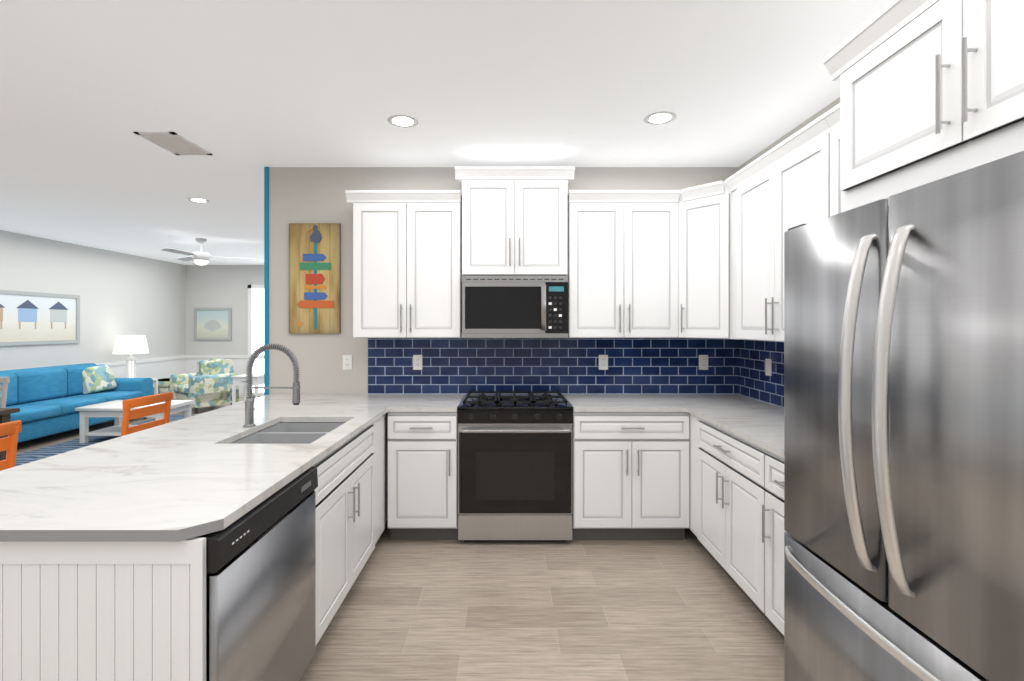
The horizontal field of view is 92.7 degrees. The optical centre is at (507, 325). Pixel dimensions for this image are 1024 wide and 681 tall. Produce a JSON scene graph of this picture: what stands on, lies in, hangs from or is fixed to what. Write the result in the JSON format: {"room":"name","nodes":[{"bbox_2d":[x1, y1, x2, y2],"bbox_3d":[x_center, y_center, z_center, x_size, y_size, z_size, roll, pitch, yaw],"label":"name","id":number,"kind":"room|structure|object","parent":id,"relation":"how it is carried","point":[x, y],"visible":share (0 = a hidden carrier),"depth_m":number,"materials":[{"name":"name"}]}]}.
{"room":"kitchen","nodes":[
{"label":"kitchen","id":0,"kind":"room"},
{"bbox_2d":[0,230,185,370],"bbox_3d":[-6.660,0.100,3.960,0.120,2.700,12.320,0,0,0],"label":"wall","id":1,"kind":"structure","parent":0,"point":[121,294],"depth_m":7.83,"materials":[{"name":"white paint"}]},
{"bbox_2d":[0,290,79,345],"bbox_3d":[-6.584,-0.105,6.695,0.030,0.730,1.590,0,0,0],"label":"framed picture","id":2,"kind":"object","parent":1,"relation":"attached to","point":[26,318],"visible":1,"depth_m":6.83,"materials":[{"name":"grey"}]},
{"bbox_2d":[96,355,263,396],"bbox_3d":[-4.300,1.025,3.900,4.600,0.850,12.200,0,0,0],"label":"wainscoting","id":3,"kind":"structure","parent":0,"point":[164,367],"depth_m":9.50,"materials":[{"name":"white wood"}]},
{"bbox_2d":[186,265,263,354],"bbox_3d":[-2.335,0.100,10.060,8.530,2.700,0.120,0,0,0],"label":"wall","id":4,"kind":"structure","parent":0,"point":[207,286],"depth_m":10.00,"materials":[{"name":"white paint"}]},
{"bbox_2d":[194,308,231,339],"bbox_3d":[-6.040,-0.040,9.984,0.760,0.660,0.030,0,0,0],"label":"framed picture","id":5,"kind":"object","parent":4,"relation":"attached to","point":[209,323],"visible":1,"depth_m":9.98,"materials":[{"name":"grey"}]},
{"bbox_2d":[248,285,263,395],"bbox_3d":[-4.250,0.295,9.969,2.100,2.270,0.060,0,0,0],"label":"sliding door","id":6,"kind":"structure","parent":4,"relation":"in","point":[255,292],"depth_m":9.98,"materials":[{"name":"white"}]},
{"bbox_2d":[16,397,783,680],"bbox_3d":[-2.395,1.480,3.900,8.810,0.060,12.600,0,0,0],"label":"floor","id":7,"kind":"structure","parent":0,"point":[416,610],"depth_m":2.43,"materials":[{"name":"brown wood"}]},
{"bbox_2d":[0,377,9,407],"bbox_3d":[-5.190,0.978,4.644,0.430,0.945,0.469,0,0,0],"label":"dining chair","id":8,"kind":"object","parent":7,"relation":"on","point":[5,380],"visible":0.6,"depth_m":4.84,"materials":[{"name":"grey wood"}]},
{"bbox_2d":[0,408,19,460],"bbox_3d":[-4.935,1.075,3.585,1.530,0.750,1.170,0,0,0],"label":"dining table","id":9,"kind":"object","parent":7,"relation":"on","point":[5,413],"visible":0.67,"depth_m":4.08,"materials":[{"name":"brown wood"}]},
{"bbox_2d":[0,420,21,470],"bbox_3d":[-2.836,0.978,2.400,0.469,0.945,0.430,0,0,0],"label":"dining chair","id":10,"kind":"object","parent":7,"relation":"on","point":[12,429],"visible":0.43,"depth_m":2.57,"materials":[{"name":"orange paint"}]},
{"bbox_2d":[0,363,152,442],"bbox_3d":[-6.058,1.010,6.450,0.945,0.880,2.500,0,0,0],"label":"sofa","id":11,"kind":"object","parent":7,"relation":"on","point":[47,398],"visible":0.7,"depth_m":6.47,"materials":[{"name":"blue fabric"}]},
{"bbox_2d":[15,415,193,466],"bbox_3d":[-4.400,1.444,6.425,2.200,0.012,2.950,0,0,0],"label":"rug","id":12,"kind":"object","parent":7,"relation":"on","point":[41,453],"visible":0.02,"depth_m":5.78,"materials":[{"name":"blue fabric"}]},
{"bbox_2d":[75,400,194,442],"bbox_3d":[-4.755,1.224,6.275,1.050,0.449,0.650,0,0,0],"label":"coffee table","id":13,"kind":"object","parent":12,"relation":"on","point":[114,409],"visible":0.65,"depth_m":6.01,"materials":[{"name":"white wood"}]},
{"bbox_2d":[121,392,172,435],"bbox_3d":[-2.816,0.978,3.549,0.469,0.945,0.430,0,0,3],"label":"dining chair","id":14,"kind":"object","parent":7,"relation":"on","point":[128,414],"visible":0.31,"depth_m":3.50,"materials":[{"name":"orange paint"}]},
{"bbox_2d":[152,378,157,394],"bbox_3d":[-6.270,1.173,8.120,0.520,0.555,0.520,0,0,0],"label":"end table","id":15,"kind":"object","parent":7,"relation":"on","point":[155,380],"visible":0.12,"depth_m":8.34,"materials":[{"name":"white wood"}]},
{"bbox_2d":[113,335,148,377],"bbox_3d":[-6.270,0.526,8.120,0.480,0.735,0.480,0,0,0],"label":"lamp","id":16,"kind":"object","parent":15,"relation":"on","point":[124,344],"visible":0.84,"depth_m":7.99,"materials":[{"name":"white"}]},
{"bbox_2d":[153,378,169,394],"bbox_3d":[-6.170,1.215,8.900,0.560,0.470,0.560,0,0,0],"label":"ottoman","id":17,"kind":"object","parent":7,"relation":"on","point":[164,383],"visible":0.07,"depth_m":8.63,"materials":[{"name":"multicoloured fabric"}]},
{"bbox_2d":[0,412,387,680],"bbox_3d":[-1.105,1.011,2.567,0.690,0.878,2.535,0,0,0],"label":"base cabinet","id":18,"kind":"object","parent":7,"relation":"on","point":[70,611],"visible":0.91,"depth_m":1.30,"materials":[{"name":"white wood"}]},
{"bbox_2d":[0,394,783,541],"bbox_3d":[-0.038,0.550,2.558,3.674,0.030,2.558,0,0,0],"label":"countertop","id":19,"kind":"structure","parent":18,"relation":"on","point":[182,479],"depth_m":1.91,"materials":[{"name":"stone"}]},
{"bbox_2d":[243,343,300,426],"bbox_3d":[-1.258,0.313,2.612,0.301,0.442,0.085,0,0,0],"label":"faucet","id":20,"kind":"object","parent":19,"relation":"on","point":[249,402],"visible":1,"depth_m":2.59,"materials":[{"name":"silver metal"}]},
{"bbox_2d":[229,422,345,443],"bbox_3d":[-1.120,0.663,2.545,0.480,0.194,0.690,0,0,0],"label":"sink","id":21,"kind":"object","parent":19,"relation":"in","point":[281,432],"visible":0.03,"depth_m":2.57,"materials":[{"name":"silver metal"}]},
{"bbox_2d":[170,358,238,413],"bbox_3d":[-5.284,1.020,8.493,0.740,0.860,0.775,0,0,30],"label":"armchair","id":22,"kind":"object","parent":7,"relation":"on","point":[212,384],"visible":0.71,"depth_m":8.33,"materials":[{"name":"multicoloured fabric"}]},
{"bbox_2d":[231,374,263,404],"bbox_3d":[-4.460,1.150,8.450,0.440,0.600,0.400,0,0,0],"label":"side table","id":23,"kind":"object","parent":7,"relation":"on","point":[258,379],"visible":0.61,"depth_m":8.27,"materials":[{"name":"white wood"}]},
{"bbox_2d":[194,466,317,680],"bbox_3d":[-1.085,1.012,1.662,0.611,0.876,0.680,0,0,0],"label":"dishwasher","id":24,"kind":"object","parent":7,"relation":"on","point":[261,567],"visible":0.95,"depth_m":1.59,"materials":[{"name":"grey metal"}]},
{"bbox_2d":[388,411,458,539],"bbox_3d":[-0.566,1.011,3.505,0.458,0.878,0.660,0,0,0],"label":"base cabinet","id":25,"kind":"object","parent":7,"relation":"on","point":[422,446],"visible":0.96,"depth_m":3.21,"materials":[{"name":"white wood"}]},
{"bbox_2d":[458,391,572,541],"bbox_3d":[0.048,0.978,3.490,0.762,0.945,0.671,0,0,0],"label":"range","id":26,"kind":"object","parent":7,"relation":"on","point":[515,450],"visible":1,"depth_m":3.22,"materials":[{"name":"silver metal"}]},
{"bbox_2d":[572,412,688,539],"bbox_3d":[0.815,1.011,3.505,0.764,0.878,0.660,0,0,0],"label":"base cabinet","id":27,"kind":"object","parent":7,"relation":"on","point":[630,470],"visible":0.98,"depth_m":3.21,"materials":[{"name":"white wood"}]},
{"bbox_2d":[689,413,785,638],"bbox_3d":[1.475,1.011,2.517,0.660,0.878,1.426,0,0,0],"label":"base cabinet","id":28,"kind":"object","parent":7,"relation":"on","point":[736,485],"visible":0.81,"depth_m":2.47,"materials":[{"name":"white wood"}]},
{"bbox_2d":[784,151,1023,680],"bbox_3d":[1.354,0.549,1.298,0.872,1.802,0.965,0,0,0],"label":"refrigerator","id":29,"kind":"object","parent":7,"relation":"on","point":[904,311],"visible":1,"depth_m":1.21,"materials":[{"name":"grey metal"}]},
{"bbox_2d":[0,0,891,264],"bbox_3d":[-2.395,-1.280,3.900,8.810,0.060,12.600,0,0,0],"label":"ceiling","id":30,"kind":"structure","parent":0,"point":[256,85],"depth_m":2.60,"materials":[{"name":"white paint"}]},
{"bbox_2d":[133,132,211,154],"bbox_3d":[-2.280,-1.246,3.345,0.260,0.009,0.410,0,0,0],"label":"ceiling vent","id":31,"kind":"object","parent":30,"relation":"attached to","point":[174,143],"depth_m":3.32,"materials":[{"name":"white metal"}]},
{"bbox_2d":[188,198,208,202],"bbox_3d":[-3.070,-1.246,4.840,0.184,0.007,0.184,0,0,0],"label":"recessed light","id":32,"kind":"object","parent":30,"relation":"in","point":[200,200],"visible":1,"depth_m":4.84,"materials":[{"name":"white"}]},
{"bbox_2d":[161,238,253,265],"bbox_3d":[-4.372,-1.058,6.870,1.221,0.385,1.119,0,0,0],"label":"ceiling fan","id":33,"kind":"object","parent":30,"relation":"hanging from","point":[201,258],"depth_m":6.94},
{"bbox_2d":[388,115,417,127],"bbox_3d":[-0.640,-1.246,2.976,0.184,0.007,0.184,0,0,0],"label":"recessed light","id":34,"kind":"object","parent":30,"relation":"in","point":[404,121],"visible":1,"depth_m":2.98,"materials":[{"name":"white"}]},
{"bbox_2d":[644,111,675,124],"bbox_3d":[0.913,-1.246,2.930,0.184,0.007,0.184,0,0,0],"label":"recessed light","id":35,"kind":"object","parent":30,"relation":"in","point":[663,117],"visible":1,"depth_m":2.93,"materials":[{"name":"white"}]},
{"bbox_2d":[269,167,737,393],"bbox_3d":[0.015,0.100,3.900,3.830,2.700,0.120,0,0,0],"label":"wall","id":36,"kind":"structure","parent":0,"point":[296,194],"depth_m":3.84,"materials":[{"name":"beige paint"}]},
{"bbox_2d":[264,167,268,394],"bbox_3d":[-1.896,0.100,3.894,0.032,2.700,0.133,0,0,0],"label":"trim","id":37,"kind":"structure","parent":36,"relation":"attached to","point":[266,169],"depth_m":3.83,"materials":[{"name":"teal paint"}]},
{"bbox_2d":[289,223,340,333],"bbox_3d":[-1.515,-0.372,3.821,0.398,0.862,0.032,0,0,0],"label":"sign","id":38,"kind":"object","parent":36,"relation":"attached to","point":[314,248],"visible":1,"depth_m":3.81,"materials":[{"name":"brown"}]},
{"bbox_2d":[343,355,351,369],"bbox_3d":[-1.263,0.285,3.835,0.072,0.116,0.010,0,0,0],"label":"outlet","id":39,"kind":"object","parent":36,"relation":"attached to","point":[347,359],"visible":1,"depth_m":3.83,"materials":[{"name":"white plastic"}]},
{"bbox_2d":[345,190,461,337],"bbox_3d":[-0.748,-0.440,3.645,0.816,1.051,0.380,0,0,0],"label":"upper cabinet","id":40,"kind":"object","parent":36,"relation":"attached to","point":[407,244],"visible":0.98,"depth_m":3.49,"materials":[{"name":"white wood"}]},
{"bbox_2d":[455,167,574,275],"bbox_3d":[0.048,-0.745,3.639,0.848,0.766,0.392,0,0,0],"label":"upper cabinet","id":41,"kind":"object","parent":36,"relation":"attached to","point":[515,219],"visible":1,"depth_m":3.48,"materials":[{"name":"white wood"}]},
{"bbox_2d":[462,276,567,337],"bbox_3d":[0.048,-0.136,3.621,0.754,0.440,0.428,0,0,0],"label":"microwave","id":42,"kind":"object","parent":41,"relation":"attached to","point":[492,306],"visible":1,"depth_m":3.45,"materials":[{"name":"grey metal"}]},
{"bbox_2d":[368,338,736,393],"bbox_3d":[0.355,0.319,3.836,2.910,0.473,0.008,0,0,0],"label":"backsplash","id":43,"kind":"structure","parent":36,"relation":"attached to","point":[449,365],"depth_m":3.83,"materials":[{"name":"blue tile"}]},
{"bbox_2d":[413,355,421,369],"bbox_3d":[-0.708,0.285,3.827,0.072,0.116,0.010,0,0,0],"label":"outlet","id":44,"kind":"object","parent":43,"relation":"attached to","point":[417,359],"visible":1,"depth_m":3.83,"materials":[{"name":"white plastic"}]},
{"bbox_2d":[599,355,607,369],"bbox_3d":[0.748,0.285,3.827,0.072,0.116,0.010,0,0,0],"label":"outlet","id":45,"kind":"object","parent":43,"relation":"attached to","point":[603,359],"visible":1,"depth_m":3.83,"materials":[{"name":"white plastic"}]},
{"bbox_2d":[699,355,707,369],"bbox_3d":[1.534,0.285,3.827,0.072,0.116,0.010,0,0,0],"label":"outlet","id":46,"kind":"object","parent":43,"relation":"attached to","point":[703,359],"visible":1,"depth_m":3.83,"materials":[{"name":"white plastic"}]},
{"bbox_2d":[568,190,679,337],"bbox_3d":[0.830,-0.440,3.645,0.787,1.051,0.380,0,0,0],"label":"upper cabinet","id":47,"kind":"object","parent":36,"relation":"attached to","point":[623,244],"visible":0.98,"depth_m":3.49,"materials":[{"name":"white wood"}]},
{"bbox_2d":[678,180,731,338],"bbox_3d":[1.512,-0.440,3.530,0.587,1.051,0.610,0,0,0],"label":"upper cabinet","id":48,"kind":"object","parent":36,"relation":"attached to","point":[705,210],"visible":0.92,"depth_m":3.35,"materials":[{"name":"white wood"}]},
{"bbox_2d":[738,97,839,170],"bbox_3d":[1.870,0.100,0.820,0.120,2.700,6.040,0,0,0],"label":"wall","id":49,"kind":"structure","parent":0,"point":[837,101],"depth_m":3.09,"materials":[{"name":"grey"}]},
{"bbox_2d":[737,339,783,407],"bbox_3d":[1.806,0.319,2.816,0.008,0.473,2.032,0,0,0],"label":"backsplash","id":50,"kind":"structure","parent":49,"relation":"attached to","point":[752,381],"depth_m":3.48,"materials":[{"name":"blue tile"}]},
{"bbox_2d":[765,359,771,375],"bbox_3d":[1.798,0.285,3.370,0.009,0.116,0.072,0,0,0],"label":"outlet","id":51,"kind":"object","parent":50,"relation":"attached to","point":[768,362],"visible":1,"depth_m":3.36,"materials":[{"name":"white plastic"}]},
{"bbox_2d":[725,103,843,341],"bbox_3d":[1.615,-0.440,2.533,0.380,1.051,1.390,0,0,0],"label":"upper cabinet","id":52,"kind":"object","parent":49,"relation":"attached to","point":[796,182],"visible":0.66,"depth_m":2.66,"materials":[{"name":"white wood"}]},
{"bbox_2d":[823,0,1023,211],"bbox_3d":[1.475,-0.690,1.268,0.660,0.580,1.045,0,0,0],"label":"upper cabinet","id":53,"kind":"object","parent":49,"relation":"attached to","point":[931,90],"visible":0.98,"depth_m":1.38,"materials":[{"name":"white wood"}]}
]}

